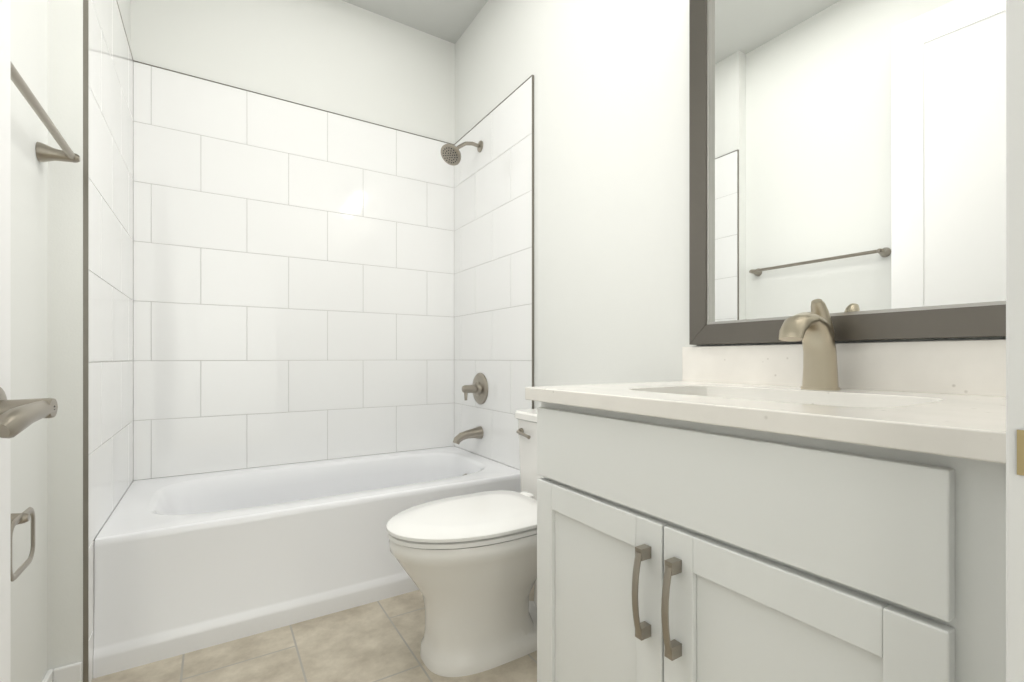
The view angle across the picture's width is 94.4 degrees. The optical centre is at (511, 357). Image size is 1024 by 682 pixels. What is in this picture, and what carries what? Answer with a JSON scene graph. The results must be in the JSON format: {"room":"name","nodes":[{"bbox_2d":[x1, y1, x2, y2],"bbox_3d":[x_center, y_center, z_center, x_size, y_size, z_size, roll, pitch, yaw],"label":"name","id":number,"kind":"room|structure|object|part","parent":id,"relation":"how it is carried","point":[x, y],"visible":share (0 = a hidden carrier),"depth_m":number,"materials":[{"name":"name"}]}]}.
{"room":"bathroom","nodes":[
{"label":"bathroom","id":0,"kind":"room"},
{"bbox_2d":[11,0,130,681],"bbox_3d":[-0.635,-0.479,0.263,0.190,2.788,4.040,0,0,-32],"label":"wall","id":1,"kind":"structure","parent":0,"point":[47,342],"depth_m":1.25,"materials":[{"name":"white paint"}]},
{"bbox_2d":[11,507,34,581],"bbox_3d":[-0.999,0.364,0.944,0.056,0.132,0.150,0,0,-32],"label":"towel ring","id":2,"kind":"object","parent":1,"relation":"attached to","point":[26,515],"visible":0.79,"depth_m":0.95,"materials":[{"name":"silver metal"}]},
{"bbox_2d":[11,62,79,162],"bbox_3d":[-0.982,-0.515,0.937,0.078,0.048,0.688,0,0,-32],"label":"towel rail","id":3,"kind":"object","parent":1,"relation":"attached to","point":[47,153],"visible":1,"depth_m":1.08,"materials":[{"name":"silver metal"}]},
{"bbox_2d":[42,665,68,681],"bbox_3d":[-1.009,0.870,0.934,0.030,0.090,0.775,0,0,-32],"label":"baseboard","id":4,"kind":"structure","parent":1,"relation":"attached to","point":[60,674],"depth_m":1.26,"materials":[{"name":"white wood"}]},
{"bbox_2d":[83,0,138,681],"bbox_3d":[-1.388,-0.177,1.651,0.011,2.183,0.840,0,0,-32],"label":"trim","id":5,"kind":"structure","parent":1,"relation":"attached to","point":[85,340],"depth_m":1.30,"materials":[{"name":"silver metal"}]},
{"bbox_2d":[89,61,134,629],"bbox_3d":[-1.390,-0.175,1.653,0.008,2.179,0.840,0,0,-32],"label":"grout","id":6,"kind":"structure","parent":1,"relation":"attached to","point":[133,61],"depth_m":2.02,"materials":[{"name":"grey"}]},
{"bbox_2d":[89,0,144,681],"bbox_3d":[-1.375,-0.175,1.665,0.030,2.176,0.840,0,0,-32],"label":"tiled wall","id":7,"kind":"structure","parent":1,"relation":"attached to","point":[110,57],"depth_m":1.63,"materials":[{"name":"white tile"}]},
{"bbox_2d":[131,0,454,143],"bbox_3d":[-1.046,-0.479,2.461,1.830,2.788,0.120,0,0,-32],"label":"wall","id":8,"kind":"structure","parent":0,"point":[341,57],"depth_m":2.41,"materials":[{"name":"white paint"}]},
{"bbox_2d":[135,63,451,479],"bbox_3d":[-0.982,-0.175,2.425,1.520,2.179,0.008,0,0,-32],"label":"grout","id":9,"kind":"structure","parent":8,"relation":"attached to","point":[229,305],"depth_m":2.34,"materials":[{"name":"grey"}]},
{"bbox_2d":[145,65,452,478],"bbox_3d":[-0.979,-0.370,2.420,1.505,1.785,0.018,0,0,-32],"label":"tiled wall","id":10,"kind":"structure","parent":9,"relation":"attached to","point":[383,352],"depth_m":2.34,"materials":[{"name":"white tile"}]},
{"bbox_2d":[139,62,450,143],"bbox_3d":[-0.981,-1.267,2.424,1.520,0.003,0.011,0,0,-32],"label":"trim","id":11,"kind":"structure","parent":8,"relation":"attached to","point":[139,62],"depth_m":2.33,"materials":[{"name":"silver metal"}]},
{"bbox_2d":[92,583,536,681],"bbox_3d":[0.027,0.940,0.749,1.830,0.050,4.160,0,0,-32],"label":"floor","id":12,"kind":"structure","parent":0,"point":[378,641],"depth_m":1.45,"materials":[{"name":"tile"}]},
{"bbox_2d":[93,446,520,678],"bbox_3d":[-0.771,0.720,2.088,1.499,0.390,0.799,0,0,-32],"label":"bathtub","id":13,"kind":"object","parent":12,"relation":"on","point":[184,564],"visible":0.88,"depth_m":1.64,"materials":[{"name":"white ceramic"}]},
{"bbox_2d":[386,409,540,676],"bbox_3d":[-0.029,0.559,1.564,0.767,0.711,0.444,0,0,-32],"label":"toilet","id":14,"kind":"object","parent":12,"relation":"on","point":[468,563],"visible":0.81,"depth_m":1.39,"materials":[{"name":"white ceramic"}]},
{"bbox_3d":[-0.124,0.503,1.504,0.544,0.044,0.380,0,0,-32],"label":"seat","id":15,"kind":"part","parent":14,"relation":"part of","materials":[{"name":"white plastic"}]},
{"bbox_3d":[0.043,0.281,1.765,0.029,0.030,0.095,0,0,-32],"label":"lever","id":16,"kind":"part","parent":14,"relation":"part of","materials":[{"name":"silver metal"}]},
{"bbox_2d":[525,299,1005,681],"bbox_3d":[0.492,0.393,0.929,0.608,1.044,0.832,0,0,-32],"label":"bathroom vanity","id":17,"kind":"object","parent":12,"relation":"on","point":[818,504],"visible":1,"depth_m":0.71,"materials":[{"name":"white paint"}]},
{"bbox_3d":[0.164,0.545,0.967,0.018,0.522,0.368,0,0,-32],"label":"door","id":18,"kind":"part","parent":17,"relation":"part of","materials":[{"name":"white paint"}]},
{"bbox_3d":[0.263,0.196,0.809,0.018,0.158,0.741,0,0,-32],"label":"drawer","id":19,"kind":"part","parent":17,"relation":"part of","materials":[{"name":"white paint"}]},
{"bbox_2d":[525,336,1005,468],"bbox_3d":[0.501,0.033,0.934,0.588,0.133,0.832,0,0,-32],"label":"countertop","id":20,"kind":"structure","parent":17,"relation":"on","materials":[{"name":"stone"}]},
{"bbox_2d":[778,299,840,390],"bbox_3d":[0.639,-0.030,1.020,0.170,0.199,0.074,0,0,-32],"label":"faucet","id":21,"kind":"object","parent":20,"relation":"on","point":[815,328],"depth_m":1.02,"materials":[{"name":"silver metal"}]},
{"bbox_3d":[0.362,0.545,0.651,0.018,0.522,0.368,0,0,-32],"label":"door","id":22,"kind":"part","parent":17,"relation":"part of","materials":[{"name":"white paint"}]},
{"bbox_2d":[342,0,487,43],"bbox_3d":[0.027,-1.899,0.749,1.830,0.050,4.160,0,0,-32],"label":"ceiling","id":23,"kind":"structure","parent":0,"point":[449,20],"depth_m":2.57,"materials":[{"name":"grey paint"}]},
{"bbox_2d":[455,0,1005,408],"bbox_3d":[0.398,-0.479,1.768,0.120,2.788,2.588,0,0,-32],"label":"wall","id":24,"kind":"structure","parent":0,"point":[611,191],"depth_m":1.76,"materials":[{"name":"white paint"}]},
{"bbox_2d":[455,135,531,469],"bbox_3d":[-0.119,-0.175,2.471,0.008,2.179,0.804,0,0,-32],"label":"grout","id":25,"kind":"structure","parent":24,"relation":"attached to","point":[528,135],"depth_m":2.37,"materials":[{"name":"grey"}]},
{"bbox_2d":[453,77,531,469],"bbox_3d":[-0.125,-0.175,2.470,0.004,2.176,0.804,0,0,-32],"label":"tiled wall","id":26,"kind":"structure","parent":25,"relation":"attached to","point":[484,338],"depth_m":2.40,"materials":[{"name":"white tile"}]},
{"bbox_2d":[441,141,482,165],"bbox_3d":[-0.256,-1.079,2.465,0.227,0.162,0.109,0,0,-32],"label":"shower head","id":27,"kind":"object","parent":26,"relation":"attached to","point":[450,154],"visible":1,"depth_m":2.43},
{"bbox_2d":[453,426,483,443],"bbox_3d":[-0.237,0.408,2.496,0.161,0.086,0.067,0,0,-32],"label":"tub spout","id":28,"kind":"object","parent":26,"relation":"attached to","point":[477,432],"visible":1,"depth_m":2.49,"materials":[{"name":"silver metal"}]},
{"bbox_2d":[462,373,487,403],"bbox_3d":[-0.214,0.165,2.510,0.108,0.170,0.170,0,0,-32],"label":"shower valve","id":29,"kind":"object","parent":26,"relation":"attached to","point":[478,388],"visible":1,"depth_m":2.50,"materials":[{"name":"silver metal"}]},
{"bbox_2d":[453,75,533,408],"bbox_3d":[-0.118,-0.177,2.468,0.011,2.183,0.804,0,0,-32],"label":"trim","id":30,"kind":"structure","parent":24,"relation":"attached to","point":[532,76],"depth_m":2.13,"materials":[{"name":"silver metal"}]},
{"bbox_2d":[689,0,1005,344],"bbox_3d":[0.729,-0.572,1.096,0.030,1.067,0.732,0,0,-32],"label":"mirror","id":31,"kind":"object","parent":24,"relation":"attached to","point":[847,162],"visible":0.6,"depth_m":1.06,"materials":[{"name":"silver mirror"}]},
{"bbox_3d":[0.330,-0.479,0.266,1.590,2.788,0.115,0,0,-32],"label":"wall","id":32,"kind":"structure","parent":0,"visible":0},
{"bbox_2d":[0,0,10,681],"bbox_3d":[-0.531,-0.309,0.285,0.040,2.423,0.810,0,0,-26],"label":"door","id":33,"kind":"structure","parent":32,"relation":"in","point":[5,334],"depth_m":0.64,"materials":[{"name":"white paint"}]},
{"bbox_2d":[0,387,57,437],"bbox_3d":[-0.618,0.067,0.585,0.068,0.064,0.142,0,0,-32],"label":"door lever","id":34,"kind":"object","parent":33,"relation":"attached to","point":[18,416],"visible":0.98,"depth_m":0.58,"materials":[{"name":"silver metal"}]},
{"bbox_2d":[1006,0,1023,681],"bbox_3d":[0.042,-0.341,0.090,0.905,2.510,0.130,0,0,-32],"label":"door frame","id":35,"kind":"structure","parent":32,"relation":"attached to","point":[1014,330],"depth_m":0.36,"materials":[{"name":"white"}]},
{"bbox_2d":[1017,430,1023,475],"bbox_3d":[0.391,0.071,0.348,0.002,0.034,0.028,0,0,-32],"label":"strike plate","id":36,"kind":"object","parent":35,"relation":"attached to","point":[1020,452],"visible":1,"depth_m":0.36,"materials":[{"name":"gold metal"}]}
]}

